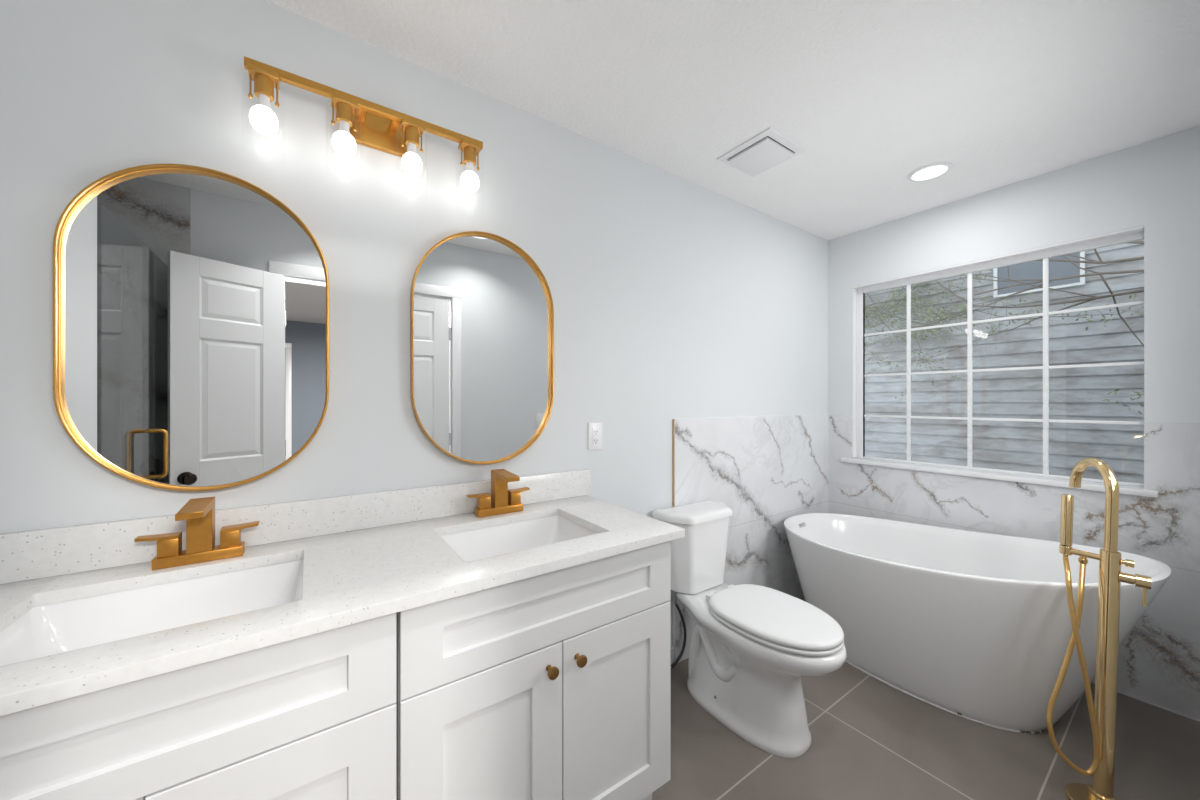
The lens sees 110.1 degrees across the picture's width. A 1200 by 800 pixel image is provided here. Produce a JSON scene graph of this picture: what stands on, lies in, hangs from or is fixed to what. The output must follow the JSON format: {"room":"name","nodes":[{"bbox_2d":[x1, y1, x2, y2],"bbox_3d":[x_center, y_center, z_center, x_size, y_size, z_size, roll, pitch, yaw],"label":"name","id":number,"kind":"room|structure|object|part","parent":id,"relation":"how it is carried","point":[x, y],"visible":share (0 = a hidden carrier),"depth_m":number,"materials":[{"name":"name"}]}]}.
{"room":"bathroom","nodes":[
{"label":"bathroom","id":0,"kind":"room"},
{"bbox_2d":[0,0,827,646],"bbox_3d":[0.096,0.090,1.976,3.830,2.440,0.120,0,0,-35],"label":"wall","id":1,"kind":"structure","parent":0,"point":[674,297],"depth_m":1.34,"materials":[{"name":"paint"}]},
{"bbox_2d":[53,164,328,490],"bbox_3d":[-1.025,-0.186,1.103,0.522,0.838,0.033,0,0,-35],"label":"wall mirror","id":2,"kind":"object","parent":1,"relation":"attached to","point":[191,303],"visible":1,"depth_m":1.08,"materials":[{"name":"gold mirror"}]},
{"bbox_2d":[0,469,590,583],"bbox_3d":[-0.691,0.344,1.343,1.572,0.107,0.019,0,0,-35],"label":"backsplash","id":3,"kind":"structure","parent":1,"relation":"attached to","point":[49,552],"depth_m":1.17,"materials":[{"name":"white stone"}]},
{"bbox_2d":[244,56,482,192],"bbox_3d":[-0.676,-0.784,1.279,0.633,0.276,0.141,0,0,-35],"label":"vanity light","id":4,"kind":"object","parent":1,"relation":"attached to","point":[361,121],"visible":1,"depth_m":1.26,"materials":[{"name":"gold metal"}]},
{"bbox_2d":[247,63,279,134],"bbox_3d":[-0.885,-0.754,1.103,0.090,0.216,0.090,0,0,-35],"label":"socket","id":5,"kind":"object","parent":4,"relation":"attached to","point":[262,118],"depth_m":1.09,"materials":[{"name":"gold metal"}]},
{"bbox_2d":[331,93,357,157],"bbox_3d":[-0.736,-0.754,1.207,0.090,0.216,0.090,0,0,-35],"label":"socket","id":6,"kind":"object","parent":4,"relation":"attached to","point":[346,106],"depth_m":1.19,"materials":[{"name":"gold metal"}]},
{"bbox_3d":[-0.709,-0.862,1.329,0.174,0.120,0.022,0,0,-35],"label":"wall plate","id":7,"kind":"part","parent":4,"relation":"part of","materials":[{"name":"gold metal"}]},
{"bbox_2d":[400,117,424,176],"bbox_3d":[-0.587,-0.754,1.310,0.090,0.216,0.090,0,0,-35],"label":"socket","id":8,"kind":"object","parent":4,"relation":"attached to","point":[413,129],"depth_m":1.29,"materials":[{"name":"gold metal"}]},
{"bbox_2d":[458,139,481,192],"bbox_3d":[-0.439,-0.754,1.413,0.090,0.216,0.090,0,0,-35],"label":"socket","id":9,"kind":"object","parent":4,"relation":"attached to","point":[471,148],"depth_m":1.40,"materials":[{"name":"gold metal"}]},
{"bbox_2d":[410,231,553,463],"bbox_3d":[-0.407,-0.190,1.531,0.524,0.838,0.033,0,0,-35],"label":"wall mirror","id":10,"kind":"object","parent":1,"relation":"attached to","point":[482,309],"visible":1,"depth_m":1.52,"materials":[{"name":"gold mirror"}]},
{"bbox_2d":[588,422,601,449],"bbox_3d":[-0.020,0.152,1.817,0.072,0.118,0.008,0,0,-35],"label":"wall outlet","id":11,"kind":"object","parent":1,"relation":"attached to","point":[595,428],"visible":1,"depth_m":1.81,"materials":[{"name":"white plastic"}]},
{"bbox_2d":[592,428,598,443],"bbox_3d":[-0.019,0.152,1.815,0.033,0.068,0.002,0,0,-35],"label":"receptacle","id":12,"kind":"object","parent":11,"relation":"attached to","point":[595,431],"depth_m":1.81,"materials":[{"name":"white plastic"}]},
{"bbox_2d":[671,646,673,664],"bbox_3d":[0.157,1.265,1.937,0.506,0.090,0.014,0,0,-35],"label":"baseboard","id":13,"kind":"structure","parent":1,"relation":"attached to","point":[672,647],"depth_m":2.07,"materials":[{"name":"white paint"}]},
{"bbox_2d":[672,419,674,506],"bbox_3d":[0.366,0.475,2.083,0.006,0.770,0.012,0,0,-35],"label":"trim","id":14,"kind":"structure","parent":1,"relation":"attached to","point":[673,420],"depth_m":2.08,"materials":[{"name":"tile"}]},
{"bbox_2d":[673,414,828,662],"bbox_3d":[0.988,0.701,2.516,1.508,1.218,0.010,0,0,-35],"label":"wall panel","id":15,"kind":"object","parent":1,"relation":"attached to","point":[768,470],"depth_m":2.45,"materials":[{"name":"stone"}]},
{"bbox_2d":[1092,682,1199,721],"bbox_3d":[2.051,1.308,2.286,0.004,0.004,1.580,0,0,-35],"label":"trim","id":16,"kind":"structure","parent":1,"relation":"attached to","point":[1092,682],"depth_m":1.79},
{"bbox_2d":[266,0,1199,239],"bbox_3d":[0.165,-1.180,0.990,4.840,0.100,1.820,0,0,-35],"label":"ceiling","id":17,"kind":"structure","parent":0,"point":[875,93],"depth_m":1.47,"materials":[{"name":"paint"}]},
{"bbox_2d":[717,127,805,176],"bbox_3d":[0.735,-1.120,1.917,0.274,0.020,0.274,0,0,-35],"label":"ceiling vent","id":18,"kind":"object","parent":17,"relation":"in","point":[769,148],"visible":1,"depth_m":1.88,"materials":[{"name":"white paint"}]},
{"bbox_3d":[0.735,-1.116,1.917,0.200,0.012,0.200,0,0,-35],"label":"panel","id":19,"kind":"part","parent":18,"relation":"part of","materials":[{"name":"white paint"}]},
{"bbox_2d":[908,162,951,181],"bbox_3d":[1.623,-1.126,2.066,0.172,0.008,0.172,0,0,-35],"label":"recessed light","id":20,"kind":"object","parent":17,"relation":"in","point":[934,170],"visible":1,"depth_m":2.05,"materials":[{"name":"white paint"}]},
{"bbox_2d":[912,165,947,180],"bbox_3d":[1.623,-1.124,2.066,0.140,0.001,0.140,0,0,-35],"label":"diffuser","id":21,"kind":"object","parent":20,"relation":"attached to","point":[927,172],"depth_m":2.06,"materials":[{"name":"white plastic"}]},
{"bbox_2d":[652,600,1199,799],"bbox_3d":[0.150,1.360,1.012,4.840,0.100,1.765,0,0,-35],"label":"floor","id":22,"kind":"structure","parent":0,"point":[872,739],"depth_m":1.56,"materials":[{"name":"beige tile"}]},
{"bbox_2d":[0,613,395,799],"bbox_3d":[-0.864,0.868,0.870,0.726,0.885,0.580,0,0,-35],"label":"vanity cabinet","id":23,"kind":"object","parent":22,"relation":"on","point":[310,717],"visible":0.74,"depth_m":0.72,"materials":[{"name":"paint"}]},
{"bbox_3d":[-0.573,0.904,0.769,0.360,0.557,0.019,0,0,-35],"label":"door","id":24,"kind":"part","parent":23,"relation":"part of","materials":[{"name":"paint"}]},
{"bbox_2d":[396,541,670,799],"bbox_3d":[-0.243,0.868,1.300,0.775,0.885,0.580,0,0,-35],"label":"vanity cabinet","id":25,"kind":"object","parent":22,"relation":"on","point":[555,685],"visible":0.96,"depth_m":1.06,"materials":[{"name":"paint"}]},
{"bbox_2d":[0,469,684,715],"bbox_3d":[-0.530,0.357,1.111,1.572,0.133,0.584,0,0,-35],"label":"countertop","id":26,"kind":"structure","parent":25,"relation":"on","point":[366,556],"depth_m":0.99,"materials":[{"name":"white stone"}]},
{"bbox_2d":[0,560,303,665],"bbox_3d":[-0.883,0.497,0.852,0.487,0.146,0.377,0,0,-35],"label":"undermount sink","id":27,"kind":"object","parent":26,"relation":"in","point":[64,626],"visible":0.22,"depth_m":0.94,"materials":[{"name":"white ceramic"}]},
{"bbox_2d":[134,497,258,569],"bbox_3d":[-0.968,0.322,1.006,0.224,0.152,0.150,0,0,-35],"label":"bathroom faucet","id":28,"kind":"object","parent":26,"relation":"on","point":[198,513],"visible":1,"depth_m":1.03,"materials":[{"name":"gold metal"}]},
{"bbox_3d":[-1.058,0.346,1.005,0.074,0.052,0.037,0,0,-35],"label":"handle","id":29,"kind":"part","parent":28,"relation":"part of","materials":[{"name":"gold metal"}]},
{"bbox_3d":[-0.967,0.309,1.004,0.047,0.127,0.146,0,0,-35],"label":"spout","id":30,"kind":"part","parent":28,"relation":"part of","materials":[{"name":"gold metal"}]},
{"bbox_3d":[-0.935,0.346,1.090,0.074,0.052,0.037,0,0,-35],"label":"handle","id":31,"kind":"part","parent":28,"relation":"part of","materials":[{"name":"gold metal"}]},
{"bbox_2d":[467,469,529,517],"bbox_3d":[-0.330,0.322,1.449,0.224,0.152,0.150,0,0,-35],"label":"bathroom faucet","id":32,"kind":"object","parent":26,"relation":"on","point":[501,500],"visible":1,"depth_m":1.47,"materials":[{"name":"gold metal"}]},
{"bbox_3d":[-0.420,0.346,1.448,0.074,0.052,0.037,0,0,-35],"label":"handle","id":33,"kind":"part","parent":32,"relation":"part of","materials":[{"name":"gold metal"}]},
{"bbox_3d":[-0.328,0.309,1.447,0.047,0.127,0.146,0,0,-35],"label":"spout","id":34,"kind":"part","parent":32,"relation":"part of","materials":[{"name":"gold metal"}]},
{"bbox_3d":[-0.297,0.346,1.533,0.074,0.052,0.037,0,0,-35],"label":"handle","id":35,"kind":"part","parent":32,"relation":"part of","materials":[{"name":"gold metal"}]},
{"bbox_2d":[441,515,597,561],"bbox_3d":[-0.244,0.497,1.296,0.472,0.146,0.362,0,0,-35],"label":"undermount sink","id":36,"kind":"object","parent":26,"relation":"in","point":[472,545],"visible":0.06,"depth_m":1.43,"materials":[{"name":"white ceramic"}]},
{"bbox_3d":[-0.261,0.904,0.986,0.385,0.557,0.019,0,0,-35],"label":"door","id":37,"kind":"part","parent":25,"relation":"part of","materials":[{"name":"paint"}]},
{"bbox_3d":[-0.101,0.529,1.096,0.773,0.186,0.019,0,0,-35],"label":"drawer","id":38,"kind":"part","parent":25,"relation":"part of","materials":[{"name":"paint"}]},
{"bbox_3d":[-0.121,0.678,1.051,0.031,0.031,0.032,0,0,-35],"label":"knob","id":39,"kind":"part","parent":25,"relation":"part of","materials":[{"name":"gold metal"}]},
{"bbox_3d":[-0.052,0.678,1.099,0.031,0.031,0.032,0,0,-35],"label":"knob","id":40,"kind":"part","parent":25,"relation":"part of","materials":[{"name":"gold metal"}]},
{"bbox_3d":[0.058,0.904,1.207,0.385,0.557,0.019,0,0,-35],"label":"door","id":41,"kind":"part","parent":25,"relation":"part of","materials":[{"name":"paint"}]},
{"bbox_2d":[652,500,846,757],"bbox_3d":[0.601,0.910,1.760,0.470,0.799,0.781,0,0,-35],"label":"toilet","id":42,"kind":"object","parent":22,"relation":"on","point":[751,647],"visible":0.93,"depth_m":1.66,"materials":[{"name":"white ceramic"}]},
{"bbox_3d":[0.465,0.716,2.018,0.380,0.326,0.192,0,0,-35],"label":"tank","id":43,"kind":"part","parent":42,"relation":"part of","materials":[{"name":"white ceramic"}]},
{"bbox_3d":[0.467,0.531,2.014,0.400,0.041,0.208,0,0,-35],"label":"tank lid","id":44,"kind":"part","parent":42,"relation":"part of","materials":[{"name":"white ceramic"}]},
{"bbox_3d":[0.693,0.870,1.667,0.380,0.017,0.499,0,0,-35],"label":"seat","id":45,"kind":"part","parent":42,"relation":"part of","materials":[{"name":"white plastic"}]},
{"bbox_3d":[0.693,0.845,1.667,0.380,0.028,0.499,0,0,-35],"label":"lid","id":46,"kind":"part","parent":42,"relation":"part of","materials":[{"name":"white plastic"}]},
{"bbox_2d":[784,513,1170,733],"bbox_3d":[1.616,0.956,2.051,0.844,0.711,1.396,0,0,-35],"label":"bathtub","id":47,"kind":"object","parent":22,"relation":"on","point":[974,626],"visible":0.9,"depth_m":1.77,"materials":[{"name":"ceramic"}]},
{"bbox_2d":[1046,457,1151,799],"bbox_3d":[1.631,0.753,1.360,0.365,1.119,0.195,0,0,-33],"label":"tub filler","id":48,"kind":"object","parent":22,"relation":"on","point":[1102,712],"visible":1,"depth_m":1.34,"materials":[{"name":"gold metal"}]},
{"bbox_2d":[1078,555,1087,564],"bbox_3d":[1.611,0.529,1.397,0.022,0.028,0.022,2,0,-35],"label":"outlet","id":49,"kind":"object","parent":48,"relation":"attached to","point":[1082,559],"depth_m":1.39,"materials":[{"name":"gold metal"}]},
{"bbox_3d":[1.613,1.303,1.347,0.160,0.012,0.160,2,0,-35],"label":"floor plate","id":50,"kind":"part","parent":48,"relation":"part of","materials":[{"name":"gold metal"}]},
{"bbox_3d":[1.686,0.339,1.433,0.036,0.291,0.223,0,0,26],"label":"spout","id":51,"kind":"part","parent":48,"relation":"part of","materials":[{"name":"gold metal"}]},
{"bbox_3d":[1.661,0.511,1.325,0.023,0.023,0.032,0,0,-45],"label":"diverter knob","id":52,"kind":"part","parent":48,"relation":"part of","materials":[{"name":"gold metal"}]},
{"bbox_3d":[1.671,0.560,1.314,0.038,0.039,0.069,0,0,-45],"label":"valve handle","id":53,"kind":"part","parent":48,"relation":"part of","materials":[{"name":"gold metal"}]},
{"bbox_3d":[1.686,0.606,1.297,0.008,0.058,0.008,2,0,-35],"label":"lever","id":54,"kind":"part","parent":48,"relation":"part of","materials":[{"name":"gold metal"}]},
{"bbox_2d":[828,126,1199,719],"bbox_3d":[2.135,0.090,2.283,0.130,2.440,1.700,0,0,-35],"label":"wall","id":55,"kind":"structure","parent":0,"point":[1154,185],"depth_m":1.90,"materials":[{"name":"paint"}]},
{"bbox_2d":[841,226,1158,497],"bbox_3d":[2.049,-0.177,2.344,0.125,1.178,1.293,0,0,-35],"label":"window","id":56,"kind":"structure","parent":55,"relation":"attached to","point":[1134,234],"depth_m":2.35,"materials":[{"name":"white paint"}]},
{"bbox_3d":[2.038,0.399,2.336,0.099,0.027,1.293,0,0,-35],"label":"sill","id":57,"kind":"part","parent":56,"relation":"part of","materials":[{"name":"white paint"}]},
{"label":"outside","id":58,"kind":"structure","parent":0,"visible":0},
{"bbox_3d":[4.119,1.760,4.694,5.880,0.100,12.000,0,0,-35],"label":"ground","id":59,"kind":"structure","parent":58,"visible":0},
{"bbox_2d":[865,275,974,375],"bbox_3d":[2.794,-0.111,4.183,0.544,3.650,1.421,0,0,-35],"label":"leafy tree","id":60,"kind":"object","parent":59,"relation":"on","point":[867,308],"visible":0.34,"depth_m":4.10,"materials":[{"name":"green plant"}]},
{"bbox_2d":[865,240,1143,486],"bbox_3d":[3.256,-0.715,4.096,0.100,4.850,9.000,0,0,-35],"label":"neighboring house","id":61,"kind":"structure","parent":59,"relation":"on","point":[1015,394],"depth_m":3.58,"materials":[{"name":"grey wood"}]},
{"bbox_2d":[865,241,1143,414],"bbox_3d":[2.898,-0.375,3.193,0.536,4.177,2.940,0,0,-35],"label":"leafy tree","id":62,"kind":"object","parent":59,"relation":"on","point":[1090,261],"visible":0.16,"depth_m":2.94,"materials":[{"name":"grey plant"}]}
]}

